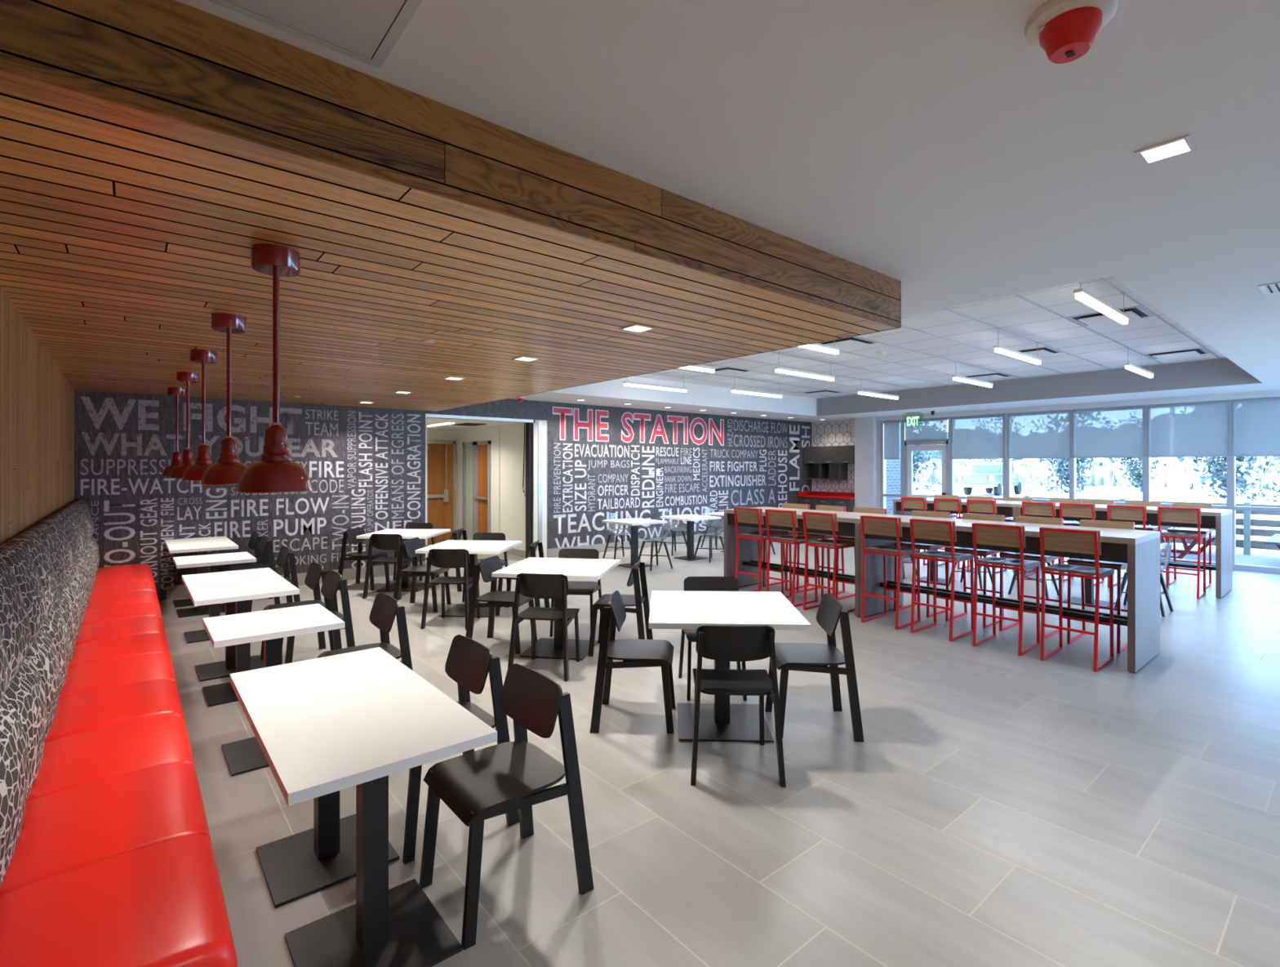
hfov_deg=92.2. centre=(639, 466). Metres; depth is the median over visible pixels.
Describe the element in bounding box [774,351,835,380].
linear light
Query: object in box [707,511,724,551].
dining table
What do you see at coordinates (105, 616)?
seat cushion
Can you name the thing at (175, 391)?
pendant lamp
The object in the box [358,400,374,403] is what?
recessed light
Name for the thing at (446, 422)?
light
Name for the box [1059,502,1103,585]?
bar stool
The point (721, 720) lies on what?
dining table
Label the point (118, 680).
seat cushion
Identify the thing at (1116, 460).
pine tree
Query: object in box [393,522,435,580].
chair
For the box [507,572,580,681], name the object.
chair
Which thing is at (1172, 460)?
light pole
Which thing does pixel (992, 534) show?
bar stool
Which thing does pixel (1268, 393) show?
wall
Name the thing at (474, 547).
dining table
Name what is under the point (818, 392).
ceiling vent
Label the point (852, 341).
ceiling vent
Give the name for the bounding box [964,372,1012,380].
ceiling vent
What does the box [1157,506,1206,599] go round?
bar stool
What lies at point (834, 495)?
countertop
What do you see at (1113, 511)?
bar stool
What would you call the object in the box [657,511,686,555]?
shell chair
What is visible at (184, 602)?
dining table
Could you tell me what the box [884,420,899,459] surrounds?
roller shade
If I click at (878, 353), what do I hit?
smoke detector
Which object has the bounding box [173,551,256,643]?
dining table
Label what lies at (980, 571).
shell chair
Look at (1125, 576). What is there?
shell chair
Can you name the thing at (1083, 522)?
bar stool
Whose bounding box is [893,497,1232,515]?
countertop
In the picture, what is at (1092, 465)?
pine tree
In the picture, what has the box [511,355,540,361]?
recessed light
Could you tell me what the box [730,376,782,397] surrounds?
linear light
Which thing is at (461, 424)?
ceiling vent
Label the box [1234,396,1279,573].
window
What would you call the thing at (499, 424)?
trim
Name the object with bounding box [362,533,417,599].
chair
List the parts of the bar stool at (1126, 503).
backrest, seat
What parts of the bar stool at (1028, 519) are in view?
leg, leg, seat, seat frame, backrest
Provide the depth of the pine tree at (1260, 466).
30.31 m
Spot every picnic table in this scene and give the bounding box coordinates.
[1134,524,1215,558]
[1262,533,1279,548]
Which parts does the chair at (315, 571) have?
leg, seat, backrest, leg, leg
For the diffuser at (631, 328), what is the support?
attached to the recessed light at (638, 328)
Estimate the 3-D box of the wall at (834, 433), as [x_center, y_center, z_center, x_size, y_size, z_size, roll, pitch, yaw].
[4.997,0.230,15.602,0.122,2.800,1.630,0,0,-40]
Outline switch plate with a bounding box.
[648,468,652,475]
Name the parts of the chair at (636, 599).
leg, leg, rail, seat, backrest, leg, leg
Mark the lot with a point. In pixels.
(1101, 491)
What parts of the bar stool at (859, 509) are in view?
leg, seat, seat frame, backrest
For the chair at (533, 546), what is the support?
on the floor
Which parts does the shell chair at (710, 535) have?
leg, leg, leg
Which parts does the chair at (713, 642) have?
leg, leg, seat, backrest, leg, rail, leg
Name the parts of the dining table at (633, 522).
post, plate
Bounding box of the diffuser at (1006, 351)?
[994,347,1040,364]
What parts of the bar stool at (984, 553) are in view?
leg, leg, seat, seat frame, backrest, leg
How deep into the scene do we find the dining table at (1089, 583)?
7.36 m
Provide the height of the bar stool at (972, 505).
1.123 m
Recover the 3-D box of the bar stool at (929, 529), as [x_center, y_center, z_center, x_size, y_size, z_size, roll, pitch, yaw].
[2.979,1.070,6.066,0.509,1.123,0.414,0,0,-39]
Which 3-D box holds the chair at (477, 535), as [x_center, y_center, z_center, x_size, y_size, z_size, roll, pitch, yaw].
[-1.924,1.232,7.685,0.482,0.796,0.513,0,0,4]
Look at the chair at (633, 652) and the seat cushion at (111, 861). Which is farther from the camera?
the chair at (633, 652)
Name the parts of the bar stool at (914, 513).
leg, seat, seat frame, leg, backrest, leg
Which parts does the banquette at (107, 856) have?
backrest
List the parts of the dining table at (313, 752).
post, plate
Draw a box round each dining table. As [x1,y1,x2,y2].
[164,535,231,607]
[166,540,238,617]
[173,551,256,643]
[182,567,282,681]
[187,577,299,706]
[202,603,345,776]
[229,646,426,907]
[252,680,497,966]
[356,528,450,591]
[415,539,522,617]
[491,556,620,660]
[602,517,667,568]
[648,590,810,742]
[660,514,721,560]
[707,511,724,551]
[911,548,955,583]
[1062,574,1115,606]
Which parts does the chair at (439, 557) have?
leg, rail, leg, backrest, seat, leg, leg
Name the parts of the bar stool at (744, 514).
post, leg, rail, backrest, seat frame, leg, post, leg, seat, leg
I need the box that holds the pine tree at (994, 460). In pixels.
[978,458,1002,462]
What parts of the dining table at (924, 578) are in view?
plate, post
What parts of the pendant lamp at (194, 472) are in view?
lamp shade, stem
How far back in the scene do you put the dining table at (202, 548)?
6.91 m
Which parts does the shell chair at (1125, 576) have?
leg, leg, leg, leg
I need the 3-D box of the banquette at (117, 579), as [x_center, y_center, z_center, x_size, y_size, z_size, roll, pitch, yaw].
[-5.510,0.995,6.434,0.686,1.270,2.090,0,0,-40]
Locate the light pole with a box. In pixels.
[1168,457,1175,498]
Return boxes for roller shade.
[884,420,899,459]
[905,417,946,440]
[950,413,1004,458]
[1007,409,1071,458]
[1071,405,1144,457]
[1146,400,1229,457]
[1231,397,1279,456]
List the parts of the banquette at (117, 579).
backrest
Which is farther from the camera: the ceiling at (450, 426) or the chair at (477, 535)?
the ceiling at (450, 426)
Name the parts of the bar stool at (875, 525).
post, leg, rail, backrest, leg, seat frame, seat, leg, post, leg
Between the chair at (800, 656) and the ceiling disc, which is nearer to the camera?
the chair at (800, 656)
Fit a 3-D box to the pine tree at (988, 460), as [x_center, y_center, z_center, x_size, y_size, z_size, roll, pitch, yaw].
[28.485,0.236,49.293,4.122,3.732,3.825,0,0,29]
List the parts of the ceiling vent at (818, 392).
plate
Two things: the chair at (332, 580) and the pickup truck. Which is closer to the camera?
the chair at (332, 580)
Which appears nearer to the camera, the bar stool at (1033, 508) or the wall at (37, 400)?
the wall at (37, 400)
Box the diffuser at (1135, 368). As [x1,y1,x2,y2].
[1124,364,1153,377]
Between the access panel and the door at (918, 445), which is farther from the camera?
the door at (918, 445)
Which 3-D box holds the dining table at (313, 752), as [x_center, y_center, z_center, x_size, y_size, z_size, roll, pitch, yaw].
[-0.916,1.258,2.106,0.617,0.745,0.628,0,0,-40]
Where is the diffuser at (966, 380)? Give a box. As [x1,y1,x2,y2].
[952,377,992,386]
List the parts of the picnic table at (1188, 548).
frame, bench seat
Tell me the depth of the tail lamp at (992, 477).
35.19 m
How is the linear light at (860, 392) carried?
hanging from the ceiling at (927, 146)
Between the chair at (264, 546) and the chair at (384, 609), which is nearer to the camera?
the chair at (384, 609)
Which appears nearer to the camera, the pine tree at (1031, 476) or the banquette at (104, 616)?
the banquette at (104, 616)
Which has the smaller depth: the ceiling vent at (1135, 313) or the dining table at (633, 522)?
the ceiling vent at (1135, 313)
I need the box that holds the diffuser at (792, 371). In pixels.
[775,368,834,380]
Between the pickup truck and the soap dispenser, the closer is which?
the soap dispenser
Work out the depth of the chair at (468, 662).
2.81 m
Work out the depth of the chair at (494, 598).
5.50 m
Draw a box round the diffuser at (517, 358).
[516,357,535,360]
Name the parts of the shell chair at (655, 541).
leg, leg, seat mount, leg, leg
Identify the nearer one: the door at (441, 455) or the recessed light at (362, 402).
the recessed light at (362, 402)
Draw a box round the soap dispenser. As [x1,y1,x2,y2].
[851,421,854,435]
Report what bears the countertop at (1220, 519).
on the floor
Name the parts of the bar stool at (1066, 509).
post, rail, backrest, post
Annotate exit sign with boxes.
[906,411,920,426]
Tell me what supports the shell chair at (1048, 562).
on the floor
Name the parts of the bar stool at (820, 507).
leg, seat, leg, seat frame, leg, backrest, leg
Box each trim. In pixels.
[425,413,546,564]
[498,424,499,532]
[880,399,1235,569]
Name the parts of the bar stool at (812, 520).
post, leg, rail, backrest, leg, seat, seat frame, post, leg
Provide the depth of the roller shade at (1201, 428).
10.15 m
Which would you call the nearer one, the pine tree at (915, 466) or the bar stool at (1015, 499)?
the bar stool at (1015, 499)
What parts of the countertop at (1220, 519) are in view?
panel, panel, panel, foot rail, panel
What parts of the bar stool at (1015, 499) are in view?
seat, backrest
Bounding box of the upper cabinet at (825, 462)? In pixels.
[804,444,854,479]
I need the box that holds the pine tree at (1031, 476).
[1028,457,1100,493]
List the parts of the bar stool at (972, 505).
post, rail, backrest, post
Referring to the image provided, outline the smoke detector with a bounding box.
[874,351,885,356]
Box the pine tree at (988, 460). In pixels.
[970,458,1026,487]
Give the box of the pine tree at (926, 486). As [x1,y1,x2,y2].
[912,450,967,491]
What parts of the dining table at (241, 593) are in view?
plate, post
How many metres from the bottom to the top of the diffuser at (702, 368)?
0.039 m
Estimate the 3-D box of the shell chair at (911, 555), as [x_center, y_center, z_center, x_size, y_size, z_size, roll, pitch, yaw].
[3.851,1.232,9.249,0.438,0.805,0.475,0,0,-40]
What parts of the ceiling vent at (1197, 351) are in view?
plate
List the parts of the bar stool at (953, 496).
backrest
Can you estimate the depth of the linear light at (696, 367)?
8.24 m
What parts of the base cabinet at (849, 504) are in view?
drawer, door, drawer, drawer, door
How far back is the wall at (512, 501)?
11.84 m
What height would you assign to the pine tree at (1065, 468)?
5.402 m
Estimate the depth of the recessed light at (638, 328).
3.88 m
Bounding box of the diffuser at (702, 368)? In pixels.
[679,365,714,372]
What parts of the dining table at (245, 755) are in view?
plate, post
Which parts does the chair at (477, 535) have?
leg, backrest, seat, leg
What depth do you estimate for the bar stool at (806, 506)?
8.40 m
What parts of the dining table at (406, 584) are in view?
plate, post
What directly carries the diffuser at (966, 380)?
attached to the linear light at (955, 377)
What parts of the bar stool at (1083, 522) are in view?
leg, leg, seat, seat frame, backrest, leg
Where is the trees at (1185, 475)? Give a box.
[912,455,1279,489]
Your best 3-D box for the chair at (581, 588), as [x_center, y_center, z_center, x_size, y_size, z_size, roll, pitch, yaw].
[-0.636,1.232,6.149,0.482,0.796,0.513,0,0,5]
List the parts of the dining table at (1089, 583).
post, plate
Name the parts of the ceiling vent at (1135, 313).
plate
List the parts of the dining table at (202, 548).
plate, post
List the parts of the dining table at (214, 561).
plate, post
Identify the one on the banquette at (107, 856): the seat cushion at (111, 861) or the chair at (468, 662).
the seat cushion at (111, 861)
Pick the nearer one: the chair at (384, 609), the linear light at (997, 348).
the chair at (384, 609)
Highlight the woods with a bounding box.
[912,432,1275,461]
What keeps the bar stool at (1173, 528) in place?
on the floor
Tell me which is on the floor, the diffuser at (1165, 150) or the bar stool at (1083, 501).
the bar stool at (1083, 501)
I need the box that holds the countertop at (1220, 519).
[893,497,1232,598]
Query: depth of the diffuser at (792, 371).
8.76 m
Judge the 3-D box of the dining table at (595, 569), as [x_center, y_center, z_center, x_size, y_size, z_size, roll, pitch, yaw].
[-0.712,1.258,5.517,0.912,0.745,0.912,0,0,10]
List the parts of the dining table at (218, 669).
plate, post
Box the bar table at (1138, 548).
[724,506,1159,672]
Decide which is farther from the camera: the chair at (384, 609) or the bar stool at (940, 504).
the bar stool at (940, 504)
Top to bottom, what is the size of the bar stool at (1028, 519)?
1.123 m
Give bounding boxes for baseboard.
[166,531,724,599]
[460,537,525,557]
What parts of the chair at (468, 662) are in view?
leg, leg, backrest, seat, leg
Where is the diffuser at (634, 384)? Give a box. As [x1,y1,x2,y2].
[623,382,686,391]
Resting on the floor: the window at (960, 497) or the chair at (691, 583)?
the chair at (691, 583)
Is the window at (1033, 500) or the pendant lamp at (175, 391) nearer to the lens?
the pendant lamp at (175, 391)
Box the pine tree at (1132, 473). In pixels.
[1109,457,1166,492]
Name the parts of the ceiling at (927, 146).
panel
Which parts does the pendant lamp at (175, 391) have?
lamp shade, stem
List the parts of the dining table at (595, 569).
plate, post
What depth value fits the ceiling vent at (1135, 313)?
6.37 m
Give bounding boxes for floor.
[158,533,1279,966]
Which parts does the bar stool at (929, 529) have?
post, leg, rail, backrest, leg, seat frame, seat, leg, post, leg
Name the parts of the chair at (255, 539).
seat, backrest, leg, leg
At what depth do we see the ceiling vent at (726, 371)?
9.96 m
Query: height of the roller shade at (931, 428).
0.472 m
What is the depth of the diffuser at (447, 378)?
6.08 m
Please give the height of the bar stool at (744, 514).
1.123 m
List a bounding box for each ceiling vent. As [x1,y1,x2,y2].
[453,422,486,426]
[704,366,752,375]
[802,389,840,395]
[819,336,877,349]
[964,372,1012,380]
[997,346,1061,358]
[1066,306,1153,325]
[1143,347,1209,359]
[1257,281,1279,294]
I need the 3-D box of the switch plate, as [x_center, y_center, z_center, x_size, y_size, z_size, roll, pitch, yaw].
[0.214,0.100,12.551,0.080,0.120,0.016,0,0,-40]
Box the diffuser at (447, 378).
[446,377,461,379]
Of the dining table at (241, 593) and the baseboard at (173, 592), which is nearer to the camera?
the dining table at (241, 593)
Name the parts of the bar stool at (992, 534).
post, leg, leg, rail, backrest, seat frame, seat, leg, post, leg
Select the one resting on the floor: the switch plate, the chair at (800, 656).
the chair at (800, 656)
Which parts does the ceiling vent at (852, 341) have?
plate, frame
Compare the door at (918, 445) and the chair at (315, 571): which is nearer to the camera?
the chair at (315, 571)
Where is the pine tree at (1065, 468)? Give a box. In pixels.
[1038,457,1102,493]
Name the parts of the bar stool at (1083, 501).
backrest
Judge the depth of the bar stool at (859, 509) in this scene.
7.56 m
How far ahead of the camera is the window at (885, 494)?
14.13 m
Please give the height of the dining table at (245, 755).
0.745 m
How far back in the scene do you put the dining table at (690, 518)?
10.96 m
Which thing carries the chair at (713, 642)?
on the floor
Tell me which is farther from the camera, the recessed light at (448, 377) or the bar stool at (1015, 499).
the bar stool at (1015, 499)
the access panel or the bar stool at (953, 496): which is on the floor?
the bar stool at (953, 496)
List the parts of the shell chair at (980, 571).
leg, leg, leg, leg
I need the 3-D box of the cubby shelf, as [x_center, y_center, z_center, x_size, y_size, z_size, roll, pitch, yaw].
[4.695,0.110,15.596,0.346,0.400,1.046,0,0,-40]
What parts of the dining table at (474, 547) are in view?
plate, post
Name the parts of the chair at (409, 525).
leg, backrest, leg, leg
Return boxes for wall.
[0,285,74,545]
[74,390,811,600]
[426,422,525,550]
[811,419,854,492]
[875,389,1279,507]
[886,422,900,514]
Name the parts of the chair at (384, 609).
seat, backrest, leg, leg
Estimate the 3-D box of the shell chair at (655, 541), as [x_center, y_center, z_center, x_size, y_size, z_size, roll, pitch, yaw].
[0.234,1.232,9.944,0.438,0.805,0.475,0,0,-32]
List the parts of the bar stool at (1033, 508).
post, rail, backrest, post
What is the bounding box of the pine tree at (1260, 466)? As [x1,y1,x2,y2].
[1213,455,1279,502]
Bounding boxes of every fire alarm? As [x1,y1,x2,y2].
[515,396,524,401]
[1024,0,1118,63]
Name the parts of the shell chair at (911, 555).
leg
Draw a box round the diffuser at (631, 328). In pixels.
[625,325,650,331]
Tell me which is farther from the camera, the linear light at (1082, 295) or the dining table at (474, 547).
the dining table at (474, 547)
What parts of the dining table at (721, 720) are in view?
post, plate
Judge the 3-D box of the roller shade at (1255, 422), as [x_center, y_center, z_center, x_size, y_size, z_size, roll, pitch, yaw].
[9.717,-0.614,9.370,0.016,0.892,1.030,0,0,-40]
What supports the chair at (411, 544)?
on the floor
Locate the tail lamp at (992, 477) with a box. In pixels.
[990,475,994,481]
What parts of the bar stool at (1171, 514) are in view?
post, leg, leg, rail, backrest, seat frame, seat, leg, post, leg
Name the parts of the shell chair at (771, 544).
leg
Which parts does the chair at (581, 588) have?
leg, backrest, seat, leg, rail, leg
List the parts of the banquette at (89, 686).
backrest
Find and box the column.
[854,416,876,507]
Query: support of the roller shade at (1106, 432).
attached to the window at (1116, 502)
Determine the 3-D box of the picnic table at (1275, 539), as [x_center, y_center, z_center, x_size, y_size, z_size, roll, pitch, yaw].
[11.204,1.275,9.753,1.800,0.750,1.720,0,0,-40]
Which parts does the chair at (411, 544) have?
leg, backrest, rail, leg, seat, leg, leg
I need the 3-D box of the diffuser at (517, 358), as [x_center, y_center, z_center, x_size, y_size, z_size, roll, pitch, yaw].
[-0.922,-0.875,4.979,0.129,0.003,0.129,0,0,-40]
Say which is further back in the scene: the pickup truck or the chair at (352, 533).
the pickup truck
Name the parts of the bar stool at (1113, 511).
leg, post, rail, backrest, post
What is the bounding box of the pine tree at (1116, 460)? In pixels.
[1102,457,1141,488]
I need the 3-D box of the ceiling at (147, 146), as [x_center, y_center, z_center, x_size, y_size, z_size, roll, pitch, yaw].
[-2.407,-1.022,5.449,4.215,0.294,7.600,0,0,-40]
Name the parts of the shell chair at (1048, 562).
leg, leg, leg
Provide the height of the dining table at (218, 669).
0.745 m
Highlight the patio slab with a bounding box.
[1160,543,1279,567]
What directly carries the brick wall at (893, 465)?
on the patio slab
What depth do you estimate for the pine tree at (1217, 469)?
27.23 m
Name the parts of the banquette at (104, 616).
backrest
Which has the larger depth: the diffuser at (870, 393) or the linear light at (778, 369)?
the diffuser at (870, 393)
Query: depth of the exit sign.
13.15 m
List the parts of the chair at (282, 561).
backrest, seat, leg, leg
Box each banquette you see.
[0,523,185,743]
[0,556,237,966]
[35,507,166,644]
[61,498,156,597]
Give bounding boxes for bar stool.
[733,506,783,594]
[763,502,809,591]
[764,508,817,606]
[796,504,845,597]
[802,511,854,612]
[835,506,887,599]
[860,515,920,629]
[893,510,950,617]
[901,496,927,564]
[909,518,973,640]
[933,497,970,568]
[934,494,959,559]
[945,512,1004,627]
[957,495,993,558]
[966,498,1006,573]
[971,522,1040,655]
[995,496,1032,564]
[999,515,1063,638]
[1022,501,1064,579]
[1039,526,1114,671]
[1049,497,1081,563]
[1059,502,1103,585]
[1066,519,1134,653]
[1072,499,1115,577]
[1106,504,1148,587]
[1120,501,1160,578]
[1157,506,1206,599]
[1166,502,1212,588]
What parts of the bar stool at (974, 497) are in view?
backrest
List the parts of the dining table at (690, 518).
post, plate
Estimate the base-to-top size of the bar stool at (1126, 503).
1.123 m
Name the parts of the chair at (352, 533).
leg, rail, backrest, leg, seat, leg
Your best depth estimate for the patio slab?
11.25 m
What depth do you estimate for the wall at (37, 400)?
3.87 m
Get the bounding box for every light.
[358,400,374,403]
[393,391,413,393]
[426,420,456,426]
[442,376,465,380]
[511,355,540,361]
[619,324,656,333]
[622,375,687,391]
[679,361,715,372]
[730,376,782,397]
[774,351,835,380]
[798,339,839,354]
[857,378,898,399]
[951,361,993,386]
[993,327,1041,364]
[1073,281,1129,324]
[1124,347,1154,377]
[1133,133,1197,165]
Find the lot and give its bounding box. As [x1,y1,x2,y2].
[912,482,1279,552]
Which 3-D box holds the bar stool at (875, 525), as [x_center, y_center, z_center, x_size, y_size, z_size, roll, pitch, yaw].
[2.638,1.070,6.477,0.509,1.123,0.414,0,0,-40]
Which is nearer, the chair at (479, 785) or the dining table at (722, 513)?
the chair at (479, 785)
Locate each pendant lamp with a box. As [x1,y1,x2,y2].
[161,386,186,475]
[169,371,199,477]
[181,349,217,480]
[200,312,248,484]
[235,243,314,493]
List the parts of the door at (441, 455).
latch rod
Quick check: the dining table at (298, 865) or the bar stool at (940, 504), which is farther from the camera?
the bar stool at (940, 504)
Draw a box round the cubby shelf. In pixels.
[804,462,847,479]
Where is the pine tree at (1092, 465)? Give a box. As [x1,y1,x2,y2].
[1050,457,1105,486]
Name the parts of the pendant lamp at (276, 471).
lamp shade, stem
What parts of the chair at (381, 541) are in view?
leg, backrest, leg, seat, leg, rail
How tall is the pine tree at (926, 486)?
3.732 m
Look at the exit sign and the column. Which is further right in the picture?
the exit sign
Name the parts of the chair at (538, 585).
leg, rail, leg, backrest, seat, leg, rail, leg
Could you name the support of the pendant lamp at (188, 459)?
hanging from the ceiling at (147, 146)
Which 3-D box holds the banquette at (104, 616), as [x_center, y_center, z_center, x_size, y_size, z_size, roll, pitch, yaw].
[-4.231,0.995,4.893,0.686,1.270,1.905,0,0,-40]
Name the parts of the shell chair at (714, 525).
leg, leg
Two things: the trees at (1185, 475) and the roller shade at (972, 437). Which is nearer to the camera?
the roller shade at (972, 437)
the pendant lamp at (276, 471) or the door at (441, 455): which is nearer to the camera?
the pendant lamp at (276, 471)
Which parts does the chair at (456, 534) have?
backrest, leg, leg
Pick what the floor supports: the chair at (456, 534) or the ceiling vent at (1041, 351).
the chair at (456, 534)
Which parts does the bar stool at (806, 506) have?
leg, seat, seat frame, leg, leg, backrest, leg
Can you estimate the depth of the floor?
2.98 m
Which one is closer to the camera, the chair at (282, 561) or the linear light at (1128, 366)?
the chair at (282, 561)
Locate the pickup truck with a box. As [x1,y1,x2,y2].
[959,462,1025,495]
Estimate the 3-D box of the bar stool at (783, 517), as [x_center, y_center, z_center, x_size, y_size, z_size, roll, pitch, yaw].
[1.833,1.070,7.447,0.509,1.123,0.414,0,0,-40]
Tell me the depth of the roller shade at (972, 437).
12.68 m
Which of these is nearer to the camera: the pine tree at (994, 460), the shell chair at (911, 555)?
the shell chair at (911, 555)
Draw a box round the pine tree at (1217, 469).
[1176,456,1269,502]
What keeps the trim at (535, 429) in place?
attached to the wall at (365, 466)
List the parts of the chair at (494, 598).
leg, backrest, leg, rail, seat, leg, leg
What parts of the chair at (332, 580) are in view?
leg, backrest, leg, seat, leg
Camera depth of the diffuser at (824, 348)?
6.84 m
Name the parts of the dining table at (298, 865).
post, plate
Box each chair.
[219,531,264,571]
[223,535,279,604]
[250,545,300,611]
[259,561,334,659]
[282,569,355,663]
[316,591,412,670]
[337,526,390,590]
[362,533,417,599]
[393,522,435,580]
[393,537,451,612]
[402,634,519,863]
[419,662,594,950]
[420,548,480,629]
[423,527,467,591]
[462,532,507,601]
[465,555,537,653]
[495,539,550,615]
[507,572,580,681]
[549,548,601,636]
[587,558,653,656]
[590,590,675,733]
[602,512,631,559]
[636,521,672,570]
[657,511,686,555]
[678,576,746,700]
[690,624,786,786]
[693,528,724,562]
[700,507,724,548]
[764,593,864,742]
[767,541,775,554]
[903,554,916,578]
[948,555,991,588]
[1008,560,1058,598]
[1114,540,1173,616]
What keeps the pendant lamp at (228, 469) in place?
hanging from the ceiling at (147, 146)
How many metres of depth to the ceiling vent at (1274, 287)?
4.00 m
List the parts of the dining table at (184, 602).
plate, post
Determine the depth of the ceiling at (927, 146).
2.31 m
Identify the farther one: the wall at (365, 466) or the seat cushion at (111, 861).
the wall at (365, 466)
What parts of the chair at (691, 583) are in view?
leg, leg, seat, backrest, leg, leg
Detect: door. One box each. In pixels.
[426,440,455,543]
[462,440,490,539]
[904,417,947,497]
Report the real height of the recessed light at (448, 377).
0.006 m
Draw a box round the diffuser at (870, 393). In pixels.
[857,391,897,399]
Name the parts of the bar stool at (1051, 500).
backrest, seat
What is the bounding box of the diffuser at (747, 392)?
[731,390,782,397]
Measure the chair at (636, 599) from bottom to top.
0.796 m
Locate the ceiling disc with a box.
[422,338,435,342]
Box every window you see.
[884,419,900,497]
[952,413,1002,500]
[1009,409,1064,502]
[1074,404,1142,505]
[1151,400,1226,564]
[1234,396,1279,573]
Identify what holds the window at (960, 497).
in the wall at (1268, 393)
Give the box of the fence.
[1023,495,1279,555]
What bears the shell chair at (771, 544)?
on the floor
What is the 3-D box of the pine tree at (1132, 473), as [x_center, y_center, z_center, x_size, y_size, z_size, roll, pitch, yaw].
[33.557,-1.012,41.288,4.149,5.402,4.651,0,0,-40]
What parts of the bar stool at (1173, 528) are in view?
leg, leg, seat, seat frame, backrest, leg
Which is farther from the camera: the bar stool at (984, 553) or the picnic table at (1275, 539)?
the picnic table at (1275, 539)
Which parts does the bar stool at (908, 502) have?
post, rail, backrest, post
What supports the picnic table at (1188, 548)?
on the patio slab
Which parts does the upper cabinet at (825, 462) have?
door, door, cubby panel, door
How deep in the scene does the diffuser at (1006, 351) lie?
7.26 m
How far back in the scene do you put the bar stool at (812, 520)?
6.96 m
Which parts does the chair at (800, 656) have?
leg, leg, seat, rail, backrest, leg, leg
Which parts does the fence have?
post, rail, rail, rail, post, rail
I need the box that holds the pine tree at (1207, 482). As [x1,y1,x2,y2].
[1183,456,1219,490]
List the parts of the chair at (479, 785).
leg, leg, seat, leg, rail, backrest, leg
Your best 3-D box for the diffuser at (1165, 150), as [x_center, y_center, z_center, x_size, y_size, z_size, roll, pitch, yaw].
[1.940,-1.169,2.273,0.121,0.003,0.121,0,0,-40]
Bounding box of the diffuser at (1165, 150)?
[1141,139,1190,162]
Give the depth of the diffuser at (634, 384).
10.17 m
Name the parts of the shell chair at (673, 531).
leg, leg, leg, leg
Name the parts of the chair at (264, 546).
seat, backrest, leg, leg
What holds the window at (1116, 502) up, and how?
in the wall at (1268, 393)
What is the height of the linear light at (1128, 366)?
0.281 m
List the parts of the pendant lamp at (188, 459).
lamp shade, stem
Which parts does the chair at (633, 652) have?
leg, leg, backrest, rail, seat, leg, leg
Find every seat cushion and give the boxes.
[0,715,237,966]
[44,632,185,743]
[75,590,166,644]
[89,563,156,597]
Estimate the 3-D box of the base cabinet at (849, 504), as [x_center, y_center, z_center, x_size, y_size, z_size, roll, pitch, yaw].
[4.739,1.200,15.359,0.581,0.860,1.466,0,0,-40]
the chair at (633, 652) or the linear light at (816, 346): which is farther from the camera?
the linear light at (816, 346)
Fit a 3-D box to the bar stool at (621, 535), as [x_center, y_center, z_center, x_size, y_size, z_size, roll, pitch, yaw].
[-0.373,1.232,10.941,0.438,0.805,0.475,0,0,-30]
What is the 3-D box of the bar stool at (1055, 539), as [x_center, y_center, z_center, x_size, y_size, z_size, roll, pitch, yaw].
[3.695,1.070,5.204,0.509,1.123,0.414,0,0,-40]
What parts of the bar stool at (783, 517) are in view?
post, leg, rail, backrest, leg, seat frame, seat, leg, post, leg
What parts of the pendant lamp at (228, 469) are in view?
lamp shade, stem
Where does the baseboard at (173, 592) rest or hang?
attached to the wall at (365, 466)
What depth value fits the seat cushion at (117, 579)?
6.30 m
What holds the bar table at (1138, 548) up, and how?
on the floor
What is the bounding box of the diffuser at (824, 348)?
[798,344,838,354]
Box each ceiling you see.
[0,0,901,411]
[175,0,1279,422]
[426,417,519,429]
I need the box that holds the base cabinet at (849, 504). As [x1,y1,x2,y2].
[799,497,854,511]
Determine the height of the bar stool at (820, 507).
1.123 m
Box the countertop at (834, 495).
[797,490,854,498]
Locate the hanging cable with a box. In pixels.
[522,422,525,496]
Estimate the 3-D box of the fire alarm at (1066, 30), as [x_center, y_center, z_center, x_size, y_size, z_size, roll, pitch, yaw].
[1.112,-1.119,1.592,0.200,0.103,0.200,0,0,-40]
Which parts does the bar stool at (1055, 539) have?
post, leg, leg, rail, backrest, seat frame, seat, leg, post, leg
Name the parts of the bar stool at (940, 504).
post, rail, backrest, post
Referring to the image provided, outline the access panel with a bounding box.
[207,0,422,68]
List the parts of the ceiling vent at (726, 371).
plate, frame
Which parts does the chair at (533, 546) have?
leg, leg, rail, backrest, leg, leg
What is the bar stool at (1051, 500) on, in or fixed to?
on the floor
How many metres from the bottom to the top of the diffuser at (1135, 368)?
0.039 m
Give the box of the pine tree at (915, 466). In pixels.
[912,431,947,490]
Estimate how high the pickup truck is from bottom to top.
1.950 m
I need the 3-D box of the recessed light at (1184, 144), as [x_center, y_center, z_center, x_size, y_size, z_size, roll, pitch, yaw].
[1.940,-1.167,2.273,0.155,0.006,0.155,0,0,-40]
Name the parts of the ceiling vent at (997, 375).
plate, frame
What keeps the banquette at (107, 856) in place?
on the floor
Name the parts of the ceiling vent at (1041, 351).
plate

